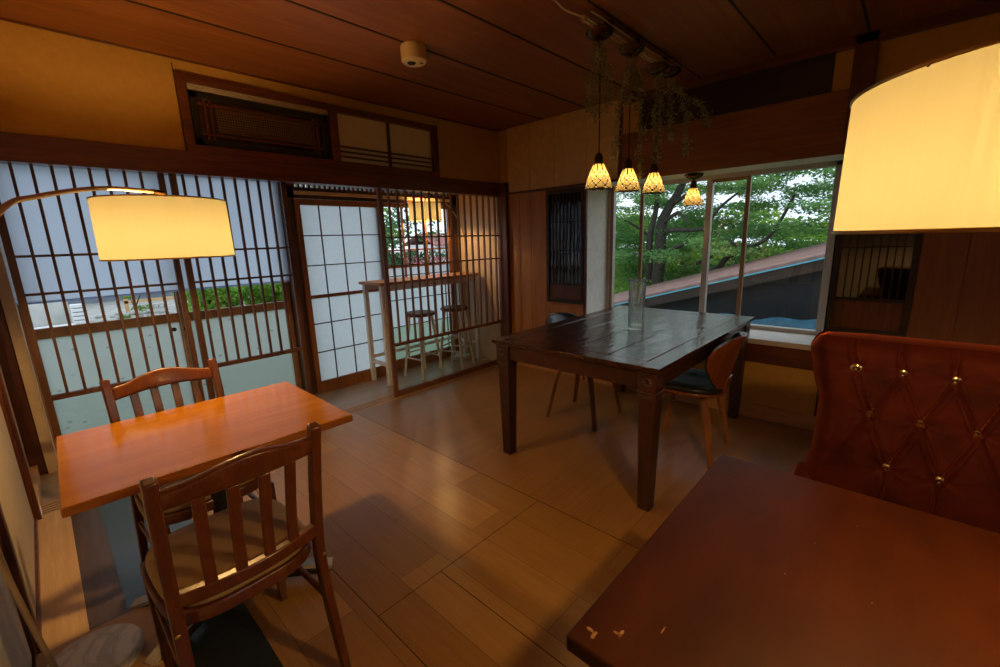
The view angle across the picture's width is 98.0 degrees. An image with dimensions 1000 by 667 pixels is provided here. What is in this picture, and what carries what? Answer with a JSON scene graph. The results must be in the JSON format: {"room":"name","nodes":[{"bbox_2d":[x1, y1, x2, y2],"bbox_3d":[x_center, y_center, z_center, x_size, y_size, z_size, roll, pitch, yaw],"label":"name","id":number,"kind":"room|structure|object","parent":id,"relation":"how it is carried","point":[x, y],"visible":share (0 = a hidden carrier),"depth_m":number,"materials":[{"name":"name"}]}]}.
{"room":"cafe","nodes":[
{"label":"cafe","id":0,"kind":"room"},
{"bbox_2d":[0,365,28,468],"bbox_3d":[-2.876,-0.145,2.365,0.800,2.220,0.065,9,17,42],"label":"wall","id":1,"kind":"structure","parent":0,"point":[0,365],"depth_m":2.61,"materials":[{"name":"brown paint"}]},
{"bbox_2d":[0,391,41,634],"bbox_3d":[-2.050,0.167,1.708,1.075,1.793,0.018,9,17,42],"label":"door","id":2,"kind":"structure","parent":1,"relation":"in","point":[16,503],"depth_m":1.84,"materials":[{"name":"wood"}]},
{"bbox_2d":[29,465,41,508],"bbox_3d":[-2.723,0.897,2.545,0.515,0.082,0.035,9,17,42],"label":"baseboard","id":3,"kind":"structure","parent":1,"relation":"attached to","point":[34,472],"depth_m":2.54,"materials":[{"name":"brown wood"}]},
{"bbox_2d":[0,20,499,182],"bbox_3d":[-1.309,-1.492,3.184,0.060,0.512,3.805,9,17,42],"label":"wall","id":4,"kind":"structure","parent":0,"point":[52,84],"depth_m":2.34,"materials":[{"name":"paint"}]},
{"bbox_2d":[0,132,498,197],"bbox_3d":[-1.290,-1.182,3.263,0.107,0.132,3.735,9,17,42],"label":"beam","id":5,"kind":"structure","parent":4,"relation":"attached to","point":[15,148],"depth_m":2.65,"materials":[{"name":"brown wood"}]},
{"bbox_2d":[171,63,433,147],"bbox_3d":[-1.232,-1.489,3.223,0.002,0.480,1.909,9,17,42],"label":"joint","id":6,"kind":"object","parent":4,"relation":"attached to","point":[171,63],"visible":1,"depth_m":2.54,"materials":[{"name":"brown wood"}]},
{"bbox_2d":[173,71,439,176],"bbox_3d":[-1.236,-1.467,3.246,0.080,0.432,1.925,9,17,42],"label":"window","id":7,"kind":"structure","parent":4,"relation":"in","point":[345,137],"depth_m":3.03,"materials":[{"name":"brown wood"}]},
{"bbox_2d":[187,87,323,115],"bbox_3d":[-1.360,-1.478,3.222,0.058,0.652,3.785,9,17,42],"label":"wall","id":8,"kind":"structure","parent":0,"point":[187,87],"depth_m":2.87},
{"bbox_2d":[40,355,491,513],"bbox_3d":[-1.530,0.614,3.995,0.760,0.048,3.850,9,17,42],"label":"floor","id":9,"kind":"structure","parent":0,"point":[342,398],"depth_m":4.20,"materials":[{"name":"brown wood"}]},
{"bbox_2d":[0,300,47,474],"bbox_3d":[-3.034,-0.195,2.600,0.240,2.212,0.070,9,17,42],"label":"post","id":10,"kind":"object","parent":9,"relation":"on","point":[11,372],"visible":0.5,"depth_m":2.65,"materials":[{"name":"brown wood"}]},
{"bbox_2d":[359,272,480,386],"bbox_3d":[-0.788,-0.104,4.700,0.380,1.012,1.305,9,17,42],"label":"bar table","id":11,"kind":"object","parent":9,"relation":"on","point":[373,284],"visible":0.77,"depth_m":4.38,"materials":[{"name":"brown wood"}]},
{"bbox_2d":[404,310,444,380],"bbox_3d":[-0.811,0.106,4.535,0.307,0.676,0.308,8,15,38],"label":"bar stool","id":12,"kind":"object","parent":9,"relation":"on","point":[423,354],"visible":0.81,"depth_m":4.49,"materials":[{"name":"brown wood"}]},
{"bbox_2d":[408,196,449,221],"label":"arc floor lamp","id":13,"kind":"object","parent":9,"relation":"on","point":[417,204],"depth_m":4.49,"materials":[{"name":"yellow fabric"}]},
{"bbox_2d":[439,305,474,369],"bbox_3d":[-0.491,0.035,4.818,0.307,0.676,0.308,3,13,23],"label":"bar stool","id":14,"kind":"object","parent":9,"relation":"on","point":[446,308],"visible":0.82,"depth_m":4.76,"materials":[{"name":"white paint"}]},
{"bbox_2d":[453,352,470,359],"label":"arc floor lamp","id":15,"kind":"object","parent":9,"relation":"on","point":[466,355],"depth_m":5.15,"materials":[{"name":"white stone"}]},
{"bbox_2d":[453,334,467,355],"bbox_3d":[-0.483,0.123,5.148,0.018,0.242,0.242,9,17,42],"label":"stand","id":16,"kind":"object","parent":15,"relation":"on","point":[455,336],"visible":0.82,"depth_m":5.16,"materials":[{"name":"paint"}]},
{"bbox_2d":[34,250,638,327],"bbox_3d":[-17.303,-2.138,21.052,42.400,1.500,60.000,9,17,42],"label":"ground","id":17,"kind":"structure","parent":0,"point":[110,308],"depth_m":8.28,"materials":[{"name":"grey concrete"}]},
{"bbox_2d":[28,301,71,326],"bbox_3d":[-7.667,-0.083,5.799,0.120,0.410,2.780,9,17,42],"label":"wall","id":18,"kind":"structure","parent":17,"relation":"on","point":[56,309],"depth_m":6.58,"materials":[{"name":"paint"}]},
{"bbox_2d":[34,323,75,328],"bbox_3d":[-6.494,-0.055,6.172,0.500,0.025,0.700,9,17,42],"label":"board","id":19,"kind":"object","parent":17,"relation":"on","point":[72,323],"visible":0.23,"depth_m":6.36,"materials":[{"name":"white wood"}]},
{"bbox_2d":[69,303,88,323],"bbox_3d":[-6.464,-0.305,6.679,0.160,0.298,0.179,9,17,42],"label":"sheets","id":20,"kind":"object","parent":17,"relation":"on","point":[77,312],"visible":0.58,"depth_m":6.62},
{"bbox_2d":[121,295,149,318],"bbox_3d":[-5.903,-0.476,6.964,0.229,0.484,0.626,9,17,42],"label":"sapling","id":21,"kind":"object","parent":17,"relation":"on","point":[141,307],"visible":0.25,"depth_m":7.00,"materials":[{"name":"green plant"}]},
{"bbox_2d":[138,310,147,314],"bbox_3d":[-6.124,-0.358,7.452,0.094,0.085,0.163,5,14,29],"label":"rock","id":22,"kind":"object","parent":17,"relation":"on","point":[143,311],"visible":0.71,"depth_m":7.42,"materials":[{"name":"stone"}]},
{"bbox_2d":[122,296,173,311],"bbox_3d":[-6.194,-0.697,7.698,0.130,0.620,0.800,9,17,42],"label":"frame","id":23,"kind":"object","parent":17,"relation":"on","point":[125,302],"visible":0.26,"depth_m":7.55,"materials":[{"name":"beige wood"}]},
{"bbox_2d":[67,288,233,304],"bbox_3d":[-9.803,-1.323,9.041,1.900,1.500,9.100,9,17,42],"label":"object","id":24,"kind":"object","parent":17,"relation":"on","point":[88,301],"visible":0.02,"depth_m":9.55,"materials":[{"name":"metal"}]},
{"bbox_2d":[170,283,283,311],"bbox_3d":[-3.020,-0.475,6.156,0.928,0.907,2.630,9,17,42],"label":"hedge","id":25,"kind":"object","parent":17,"relation":"on","point":[209,293],"visible":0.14,"depth_m":5.52,"materials":[{"name":"green plant"}]},
{"bbox_2d":[294,184,414,248],"bbox_3d":[-3.904,-2.709,10.488,3.552,3.247,4.167,-3,12,-6],"label":"tree","id":26,"kind":"object","parent":17,"relation":"on","point":[410,232],"visible":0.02,"depth_m":11.73,"materials":[{"name":"green plant"}]},
{"bbox_2d":[383,207,444,265],"bbox_3d":[-4.380,-4.267,15.661,6.724,4.143,4.876,9,17,42],"label":"tree","id":27,"kind":"object","parent":17,"relation":"on","point":[386,220],"visible":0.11,"depth_m":15.48,"materials":[{"name":"green plant"}]},
{"bbox_2d":[387,248,445,265],"bbox_3d":[-2.676,-1.721,11.424,0.950,1.086,4.750,9,17,42],"label":"hedge","id":28,"kind":"object","parent":17,"relation":"on","point":[413,253],"visible":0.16,"depth_m":11.56,"materials":[{"name":"green plant"}]},
{"bbox_2d":[403,255,445,263],"bbox_3d":[-2.000,-1.612,11.258,0.827,0.886,1.403,9,17,42],"label":"hedge","id":29,"kind":"object","parent":17,"relation":"on","point":[435,258],"visible":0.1,"depth_m":11.22,"materials":[{"name":"green plant"}]},
{"bbox_2d":[406,233,447,258],"bbox_3d":[-3.678,-5.998,30.249,3.623,1.930,5.000,9,17,42],"label":"house","id":30,"kind":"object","parent":17,"relation":"on","point":[442,239],"visible":0.14,"depth_m":28.58,"materials":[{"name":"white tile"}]},
{"bbox_3d":[-6.082,-0.370,7.557,0.068,0.050,0.082,9,17,42],"label":"rock","id":31,"kind":"object","parent":17,"relation":"on","visible":0},
{"bbox_2d":[148,302,164,309],"bbox_3d":[-5.996,-0.479,7.603,0.100,0.100,0.240,9,17,42],"label":"concrete block","id":32,"kind":"object","parent":31,"relation":"on","point":[162,303],"visible":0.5,"depth_m":7.58,"materials":[{"name":"grey concrete"}]},
{"bbox_2d":[277,183,459,394],"bbox_3d":[-1.815,-0.526,3.932,0.150,2.240,3.770,9,17,42],"label":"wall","id":33,"kind":"structure","parent":0,"point":[290,194],"depth_m":3.95,"materials":[{"name":"brown wood"}]},
{"bbox_2d":[0,246,56,473],"bbox_3d":[-2.985,-0.204,2.638,0.260,2.212,0.052,9,17,42],"label":"door frame","id":34,"kind":"structure","parent":33,"relation":"attached to","point":[11,312],"depth_m":2.64,"materials":[{"name":"brown wood"}]},
{"bbox_2d":[17,292,194,449],"bbox_3d":[-2.745,-0.183,3.047,0.035,1.960,0.865,9,17,42],"label":"door","id":35,"kind":"structure","parent":33,"relation":"in","point":[87,411],"depth_m":3.07,"materials":[{"name":"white glass"}]},
{"bbox_2d":[0,164,289,305],"bbox_3d":[-2.417,-0.766,3.138,0.040,0.930,1.645,9,17,42],"label":"blind","id":36,"kind":"object","parent":33,"relation":"attached to","point":[22,173],"visible":0.45,"depth_m":2.88,"materials":[{"name":"fabric"}]},
{"bbox_2d":[175,282,302,400],"bbox_3d":[-2.169,-0.318,3.589,0.035,1.960,0.828,9,17,42],"label":"door","id":37,"kind":"structure","parent":33,"relation":"in","point":[241,377],"depth_m":3.71,"materials":[{"name":"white glass"}]},
{"bbox_2d":[293,198,386,393],"bbox_3d":[-1.462,-0.369,4.225,0.030,1.772,0.848,9,17,42],"label":"door","id":38,"kind":"structure","parent":33,"relation":"in","point":[339,242],"depth_m":4.16,"materials":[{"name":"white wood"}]},
{"bbox_2d":[292,184,449,201],"bbox_3d":[-1.187,-1.432,4.353,0.100,0.165,1.761,9,17,42],"label":"transom slats","id":39,"kind":"structure","parent":33,"relation":"attached to","point":[296,185],"depth_m":4.11,"materials":[{"name":"brown wood"}]},
{"bbox_2d":[383,203,457,370],"bbox_3d":[-0.874,-0.526,4.866,0.030,1.772,0.950,9,17,42],"label":"door","id":40,"kind":"structure","parent":33,"relation":"in","point":[400,356],"depth_m":4.89,"materials":[{"name":"brown wood"}]},
{"bbox_2d":[38,365,813,666],"bbox_3d":[0.634,0.979,1.948,4.960,0.062,3.770,9,17,42],"label":"floor","id":41,"kind":"structure","parent":0,"point":[398,511],"depth_m":2.10,"materials":[{"name":"brown wood"}]},
{"bbox_2d":[0,535,37,666],"bbox_3d":[-1.271,0.300,0.975,1.000,1.793,0.018,9,17,42],"label":"door","id":42,"kind":"structure","parent":41,"relation":"on","point":[17,646],"depth_m":1.33,"materials":[{"name":"grey paint"}]},
{"bbox_2d":[0,370,41,519],"bbox_3d":[-2.454,0.096,2.090,0.035,1.800,0.035,9,17,42],"label":"post","id":43,"kind":"object","parent":41,"relation":"on","point":[2,385],"visible":0.55,"depth_m":2.19,"materials":[{"name":"brown wood"}]},
{"bbox_2d":[0,506,41,653],"bbox_3d":[-1.640,0.233,1.331,0.032,1.800,0.021,9,17,42],"label":"post","id":44,"kind":"object","parent":41,"relation":"on","point":[4,533],"visible":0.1,"depth_m":1.44,"materials":[{"name":"brown wood"}]},
{"bbox_2d":[0,547,143,666],"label":"chair","id":45,"kind":"object","parent":41,"relation":"on","point":[116,645],"depth_m":1.40,"materials":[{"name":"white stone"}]},
{"bbox_2d":[36,606,164,666],"bbox_3d":[-1.318,1.094,1.444,0.345,0.046,0.300,9,17,42],"label":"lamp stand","id":46,"kind":"object","parent":41,"relation":"on","point":[141,617],"visible":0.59,"depth_m":1.52,"materials":[{"name":"black metal"}]},
{"bbox_2d":[0,186,235,261],"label":"arc floor lamp","id":47,"kind":"object","parent":46,"relation":"on","point":[154,224],"depth_m":1.60,"materials":[{"name":"yellow fabric"}]},
{"bbox_2d":[99,358,276,562],"bbox_3d":[-1.266,0.597,1.815,0.529,0.867,0.411,8,16,39],"label":"chair","id":48,"kind":"object","parent":41,"relation":"on","point":[151,380],"visible":0.41,"depth_m":1.81,"materials":[{"name":"brown wood"}]},
{"bbox_2d":[138,471,256,513],"bbox_3d":[-1.229,0.576,1.778,0.411,0.044,0.392,8,16,39],"label":"seat cushion","id":49,"kind":"object","parent":48,"relation":"on","point":[185,508],"depth_m":1.63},
{"bbox_2d":[55,381,352,666],"bbox_3d":[-1.064,0.690,1.681,0.650,0.720,0.800,10,17,43],"label":"cafe table","id":50,"kind":"object","parent":41,"relation":"on","point":[98,466],"visible":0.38,"depth_m":1.50,"materials":[{"name":"brown wood"}]},
{"bbox_2d":[139,421,350,666],"bbox_3d":[-0.807,0.686,1.332,0.529,0.867,0.411,9,16,41],"label":"chair","id":51,"kind":"object","parent":41,"relation":"on","point":[211,565],"visible":1,"depth_m":1.19,"materials":[{"name":"brown wood"}]},
{"bbox_2d":[145,499,303,606],"bbox_3d":[-0.845,0.655,1.359,0.411,0.044,0.392,9,16,41],"label":"seat cushion","id":52,"kind":"object","parent":51,"relation":"on","point":[183,541],"depth_m":1.29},
{"bbox_2d":[42,364,497,515],"bbox_3d":[-1.212,0.660,3.679,0.150,0.052,3.720,9,17,42],"label":"threshold","id":53,"kind":"object","parent":41,"relation":"on","point":[54,506],"visible":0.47,"depth_m":3.77,"materials":[{"name":"brown wood"}]},
{"bbox_2d":[0,162,204,438],"bbox_3d":[-2.196,-0.017,2.495,0.030,1.830,0.702,9,17,42],"label":"door","id":54,"kind":"structure","parent":53,"relation":"on","point":[11,257],"depth_m":2.35,"materials":[{"name":"brown wood"}]},
{"bbox_2d":[168,174,312,399],"bbox_3d":[-1.711,-0.141,2.999,0.030,1.830,0.668,9,17,42],"label":"door","id":55,"kind":"structure","parent":53,"relation":"on","point":[191,281],"depth_m":2.96,"materials":[{"name":"brown wood"}]},
{"bbox_2d":[376,188,501,396],"bbox_3d":[-0.476,-0.450,4.250,0.030,1.830,1.470,9,17,42],"label":"door","id":56,"kind":"structure","parent":53,"relation":"on","point":[392,344],"depth_m":4.10,"materials":[{"name":"brown wood"}]},
{"bbox_2d":[256,413,639,666],"bbox_3d":[0.287,1.041,1.583,4.960,0.005,0.967,9,17,42],"label":"joint","id":57,"kind":"object","parent":41,"relation":"on","point":[357,413],"visible":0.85,"depth_m":1.76,"materials":[{"name":"brown wood"}]},
{"bbox_2d":[498,183,511,335],"bbox_3d":[0.070,-0.615,4.711,0.115,1.930,0.080,9,17,42],"label":"post","id":58,"kind":"object","parent":41,"relation":"on","point":[503,201],"visible":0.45,"depth_m":4.63,"materials":[{"name":"brown wood"}]},
{"bbox_2d":[545,312,621,429],"bbox_3d":[0.619,0.249,3.347,0.526,0.786,0.555,9,16,40],"label":"shell chair","id":59,"kind":"object","parent":41,"relation":"on","point":[557,316],"visible":0.29,"depth_m":3.35,"materials":[{"name":"brown wood"}]},
{"bbox_2d":[491,305,754,511],"bbox_3d":[0.899,0.330,2.976,1.063,0.762,1.622,9,17,42],"label":"dining table","id":60,"kind":"object","parent":41,"relation":"on","point":[600,344],"visible":0.91,"depth_m":2.52,"materials":[{"name":"brown wood"}]},
{"bbox_2d":[628,278,645,329],"bbox_3d":[0.882,-0.189,2.803,0.106,0.325,0.107,9,17,42],"label":"glass vase","id":61,"kind":"object","parent":60,"relation":"on","point":[637,286],"visible":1,"depth_m":2.77,"materials":[{"name":"clear glass"}]},
{"bbox_2d":[662,332,746,468],"bbox_3d":[1.227,0.362,2.734,0.526,0.786,0.555,8,16,39],"label":"shell chair","id":62,"kind":"object","parent":41,"relation":"on","point":[714,381],"visible":0.88,"depth_m":2.55,"materials":[{"name":"orange wood"}]},
{"bbox_2d":[566,454,999,666],"bbox_3d":[0.664,0.823,0.867,0.710,0.700,0.830,9,17,42],"label":"dining table","id":63,"kind":"object","parent":41,"relation":"on","point":[757,565],"visible":1,"depth_m":0.82,"materials":[{"name":"brown wood"}]},
{"bbox_2d":[793,331,999,533],"bbox_3d":[1.162,0.560,1.249,0.592,1.022,0.585,9,17,42],"label":"booth seat","id":64,"kind":"object","parent":41,"relation":"on","point":[914,423],"visible":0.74,"depth_m":1.29,"materials":[{"name":"brown leather"}]},
{"bbox_2d":[831,38,999,234],"bbox_3d":[1.007,0.376,0.486,1.125,1.713,0.455,9,17,42],"label":"arc floor lamp","id":65,"kind":"object","parent":41,"relation":"on","point":[922,154],"visible":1,"depth_m":0.54,"materials":[{"name":"yellow fabric"}]},
{"bbox_2d":[0,0,987,130],"bbox_3d":[0.686,-1.507,1.600,5.020,0.060,4.285,9,17,42],"label":"ceiling","id":66,"kind":"structure","parent":0,"point":[707,37],"depth_m":2.36,"materials":[{"name":"brown wood"}]},
{"bbox_2d":[400,41,425,66],"bbox_3d":[-0.489,-1.577,2.460,0.144,0.092,0.144,9,17,42],"label":"ceiling sensor","id":67,"kind":"object","parent":66,"relation":"attached to","point":[413,53],"visible":1,"depth_m":2.41,"materials":[{"name":"beige plastic"}]},
{"bbox_2d":[407,61,422,64],"bbox_3d":[-0.484,-1.533,2.462,0.089,0.005,0.052,1,12,12],"label":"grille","id":68,"kind":"object","parent":67,"relation":"attached to","point":[408,62],"depth_m":2.46,"materials":[{"name":"metal"}]},
{"bbox_2d":[124,0,871,119],"bbox_3d":[0.515,-1.448,1.476,3.762,0.013,3.755,9,17,42],"label":"joint","id":69,"kind":"object","parent":66,"relation":"attached to","point":[732,3],"visible":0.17,"depth_m":2.37,"materials":[{"name":"brown wood"}]},
{"bbox_2d":[552,0,673,65],"bbox_3d":[0.582,-1.591,2.297,1.610,0.062,0.150,-12,16,-40],"label":"rail","id":70,"kind":"object","parent":66,"relation":"attached to","point":[619,38],"visible":0.59,"depth_m":2.32,"materials":[{"name":"gold metal"}]},
{"bbox_2d":[585,24,613,190],"bbox_3d":[0.527,-1.173,2.317,0.165,0.766,0.190,9,17,42],"label":"pendant lamp","id":71,"kind":"object","parent":70,"relation":"hanging from","point":[598,178],"visible":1,"depth_m":2.35,"materials":[{"name":"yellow glass"}]},
{"bbox_2d":[581,40,615,123],"bbox_3d":[0.522,-1.318,2.296,0.183,0.398,0.114,-1,12,1],"label":"trailing vine","id":72,"kind":"object","parent":71,"relation":"hanging from","point":[599,55],"visible":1,"depth_m":2.29,"materials":[{"name":"green plant"}]},
{"bbox_2d":[615,42,644,192],"bbox_3d":[0.757,-1.232,2.540,0.150,0.760,0.232,2,13,17],"label":"pendant lamp","id":73,"kind":"object","parent":70,"relation":"hanging from","point":[628,181],"visible":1,"depth_m":2.59,"materials":[{"name":"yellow glass"}]},
{"bbox_2d":[608,56,647,179],"bbox_3d":[0.761,-1.247,2.560,0.211,0.668,0.158,9,17,42],"label":"trailing vine","id":74,"kind":"object","parent":73,"relation":"hanging from","point":[630,67],"visible":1,"depth_m":2.53,"materials":[{"name":"green plant"}]},
{"bbox_2d":[642,62,668,194],"bbox_3d":[0.999,-1.301,2.807,0.150,0.752,0.218,5,14,31],"label":"pendant lamp","id":75,"kind":"object","parent":70,"relation":"hanging from","point":[653,184],"visible":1,"depth_m":2.85,"materials":[{"name":"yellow glass"}]},
{"bbox_2d":[648,73,667,163],"bbox_3d":[1.008,-1.361,2.796,0.111,0.566,0.154,9,17,42],"label":"trailing vine","id":76,"kind":"object","parent":75,"relation":"hanging from","point":[657,82],"visible":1,"depth_m":2.80,"materials":[{"name":"green plant"}]},
{"bbox_2d":[660,61,681,77],"bbox_3d":[1.082,-1.683,2.764,0.140,0.095,0.140,9,17,42],"label":"canopy","id":77,"kind":"object","parent":70,"relation":"attached to","point":[671,71],"visible":0.87,"depth_m":2.73,"materials":[{"name":"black metal"}]},
{"bbox_2d":[663,77,712,156],"bbox_3d":[1.238,-1.423,2.861,0.352,0.492,0.119,-4,12,-11],"label":"trailing vine","id":78,"kind":"object","parent":70,"relation":"hanging from","point":[678,90],"visible":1,"depth_m":2.85,"materials":[{"name":"green plant"}]},
{"bbox_2d":[611,154,843,186],"bbox_3d":[1.576,-1.280,3.396,1.880,0.060,0.420,9,17,42],"label":"trim","id":79,"kind":"structure","parent":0,"point":[840,156],"depth_m":3.14,"materials":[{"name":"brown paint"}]},
{"bbox_2d":[456,12,999,415],"bbox_3d":[1.694,-0.643,3.432,5.800,2.462,0.390,9,17,42],"label":"wall","id":80,"kind":"structure","parent":0,"point":[775,386],"depth_m":3.18,"materials":[{"name":"paint"}]},
{"bbox_2d":[0,0,999,131],"bbox_3d":[0.542,-1.410,1.446,5.000,0.055,3.735,9,17,42],"label":"crown molding","id":81,"kind":"structure","parent":80,"relation":"attached to","point":[988,7],"depth_m":2.54,"materials":[{"name":"brown wood"}]},
{"bbox_2d":[508,190,582,333],"bbox_3d":[0.458,-0.501,4.373,0.933,1.825,0.010,9,17,42],"label":"panelling","id":82,"kind":"object","parent":80,"relation":"attached to","point":[530,307],"visible":0.59,"depth_m":4.45,"materials":[{"name":"brown wood"}]},
{"bbox_2d":[506,179,618,194],"bbox_3d":[0.547,-1.360,4.052,1.285,0.018,0.045,9,17,42],"label":"trim","id":83,"kind":"structure","parent":80,"relation":"attached to","point":[612,180],"depth_m":4.08,"materials":[{"name":"brown wood"}]},
{"bbox_2d":[507,100,618,192],"bbox_3d":[0.533,-1.674,4.007,1.230,0.617,0.018,9,17,42],"label":"wall panel","id":84,"kind":"object","parent":80,"relation":"attached to","point":[560,150],"visible":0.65,"depth_m":3.98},
{"bbox_2d":[546,186,583,304],"bbox_3d":[0.618,-0.818,4.129,0.419,1.062,0.028,9,17,42],"label":"window","id":85,"kind":"structure","parent":80,"relation":"in","point":[564,207],"depth_m":4.12,"materials":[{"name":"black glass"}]},
{"bbox_2d":[583,185,587,379],"bbox_3d":[0.795,-0.443,4.056,0.024,1.825,0.022,9,17,42],"label":"trim","id":86,"kind":"structure","parent":80,"relation":"attached to","point":[585,191],"depth_m":3.98,"materials":[{"name":"brown wood"}]},
{"bbox_2d":[618,106,622,178],"bbox_3d":[0.998,-1.584,3.580,0.035,0.642,0.022,9,17,42],"label":"post","id":87,"kind":"object","parent":80,"relation":"attached to","point":[620,147],"visible":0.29,"depth_m":3.57,"materials":[{"name":"brown wood"}]},
{"bbox_2d":[623,102,639,133],"bbox_3d":[1.057,-1.754,3.483,0.140,0.272,0.020,9,17,42],"label":"wall panel","id":88,"kind":"object","parent":80,"relation":"attached to","point":[633,119],"visible":0.64,"depth_m":3.48,"materials":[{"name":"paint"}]},
{"bbox_2d":[516,362,815,430],"bbox_3d":[1.925,0.580,3.223,4.885,0.105,0.018,9,17,42],"label":"baseboard","id":89,"kind":"structure","parent":80,"relation":"attached to","point":[800,420],"depth_m":3.23,"materials":[{"name":"brown wood"}]},
{"bbox_2d":[682,172,703,205],"bbox_3d":[1.512,-1.125,3.400,0.150,0.240,0.150,9,17,42],"label":"pendant lamp","id":90,"kind":"object","parent":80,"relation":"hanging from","point":[692,198],"visible":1,"depth_m":3.37,"materials":[{"name":"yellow glass"}]},
{"bbox_2d":[606,160,842,334],"bbox_3d":[1.724,-0.687,3.653,1.815,1.217,0.060,9,17,42],"label":"window","id":91,"kind":"structure","parent":80,"relation":"in","point":[711,180],"depth_m":3.48,"materials":[{"name":"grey metal"}]},
{"bbox_2d":[622,88,849,178],"bbox_3d":[1.552,-1.363,3.103,1.470,0.364,0.020,9,17,42],"label":"board","id":92,"kind":"object","parent":80,"relation":"attached to","point":[812,126],"visible":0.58,"depth_m":2.94,"materials":[{"name":"brown wood"}]},
{"bbox_2d":[639,53,835,130],"bbox_3d":[1.560,-1.671,3.025,1.230,0.274,0.012,9,17,42],"label":"wall panel","id":93,"kind":"object","parent":80,"relation":"attached to","point":[814,76],"visible":0.57,"depth_m":2.90,"materials":[{"name":"brown wood"}]},
{"bbox_2d":[745,343,813,370],"bbox_3d":[1.476,0.076,3.533,1.810,0.137,0.015,9,17,42],"label":"rail","id":94,"kind":"object","parent":80,"relation":"attached to","point":[766,354],"depth_m":3.06,"materials":[{"name":"brown wood"}]},
{"bbox_2d":[747,329,815,350],"bbox_3d":[1.613,-0.040,3.650,1.815,0.038,0.402,9,17,42],"label":"window sill","id":95,"kind":"structure","parent":80,"relation":"attached to","point":[763,337],"depth_m":3.14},
{"bbox_2d":[814,389,818,416],"bbox_3d":[2.298,0.309,2.802,0.390,0.580,0.012,9,17,42],"label":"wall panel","id":96,"kind":"object","parent":80,"relation":"attached to","point":[817,396],"visible":0.14,"depth_m":2.97,"materials":[{"name":"brown wood"}]},
{"bbox_2d":[841,30,880,154],"bbox_3d":[2.111,-1.395,2.540,0.110,0.642,0.045,9,17,42],"label":"post","id":97,"kind":"object","parent":80,"relation":"attached to","point":[865,60],"visible":0.56,"depth_m":2.50,"materials":[{"name":"brown wood"}]},
{"bbox_2d":[825,233,922,336],"bbox_3d":[2.267,-0.525,2.616,0.387,1.100,0.028,9,17,42],"label":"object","id":98,"kind":"structure","parent":80,"relation":"in","point":[874,275],"depth_m":2.65,"materials":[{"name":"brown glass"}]},
{"bbox_2d":[906,232,999,345],"bbox_3d":[3.049,-0.108,1.978,1.708,1.695,0.012,9,17,42],"label":"panelling","id":99,"kind":"object","parent":80,"relation":"attached to","point":[943,256],"visible":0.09,"depth_m":2.42,"materials":[{"name":"brown wood"}]},
{"bbox_3d":[25.983,-4.306,28.566,85.000,0.100,69.500,9,17,42],"label":"ground","id":100,"kind":"structure","parent":0,"visible":0},
{"bbox_2d":[614,261,678,293],"bbox_3d":[3.302,-1.096,12.203,3.548,1.928,2.672,9,17,42],"label":"shrub","id":101,"kind":"object","parent":100,"relation":"on","point":[617,289],"visible":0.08,"depth_m":11.62,"materials":[{"name":"green plant"}]},
{"bbox_2d":[616,210,696,265],"bbox_3d":[4.547,-3.801,20.648,9.276,3.580,9.438,9,17,42],"label":"tree","id":102,"kind":"object","parent":100,"relation":"on","point":[632,213],"visible":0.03,"depth_m":17.08,"materials":[{"name":"green plant"}]},
{"bbox_2d":[614,221,718,287],"bbox_3d":[4.027,-2.561,16.273,5.822,3.031,6.419,-6,13,-19],"label":"tree","id":103,"kind":"object","parent":100,"relation":"on","point":[690,235],"visible":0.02,"depth_m":14.66,"materials":[{"name":"green plant"}]},
{"bbox_2d":[614,241,778,291],"bbox_3d":[5.360,-1.770,13.860,6.712,2.421,5.878,6,15,33],"label":"shrub","id":104,"kind":"object","parent":100,"relation":"on","point":[694,255],"visible":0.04,"depth_m":13.46,"materials":[{"name":"green plant"}]},
{"bbox_2d":[615,209,817,280],"bbox_3d":[6.360,-2.791,16.247,9.723,3.346,13.562,9,17,42],"label":"tree","id":105,"kind":"object","parent":100,"relation":"on","point":[736,259],"visible":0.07,"depth_m":13.55,"materials":[{"name":"green plant"}]},
{"bbox_2d":[614,242,825,319],"bbox_3d":[4.472,-0.892,7.446,9.241,3.447,2.037,9,17,42],"label":"roof","id":106,"kind":"object","parent":100,"relation":"on","point":[786,284],"visible":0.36,"depth_m":6.82,"materials":[{"name":"grey metal"}]},
{"bbox_2d":[614,167,835,289],"bbox_3d":[4.852,-2.121,9.738,4.431,4.870,7.664,-13,17,-43],"label":"tree","id":107,"kind":"object","parent":100,"relation":"on","point":[655,256],"visible":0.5,"depth_m":9.36,"materials":[{"name":"green plant"}]},
{"bbox_2d":[719,205,829,259],"bbox_3d":[12.851,-2.753,14.805,10.267,3.478,12.332,9,17,42],"label":"tree","id":108,"kind":"object","parent":100,"relation":"on","point":[779,213],"visible":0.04,"depth_m":15.27,"materials":[{"name":"green plant"}]},
{"bbox_3d":[4.139,0.672,5.955,2.500,1.040,0.950,9,17,42],"label":"lean to","id":109,"kind":"object","parent":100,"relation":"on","visible":0},
{"bbox_2d":[719,313,816,329],"bbox_3d":[3.962,0.009,5.716,2.205,0.360,0.610,9,17,42],"label":"tarpaulin","id":110,"kind":"object","parent":109,"relation":"on","point":[774,321],"visible":0.14,"depth_m":5.98,"materials":[{"name":"blue plastic"}]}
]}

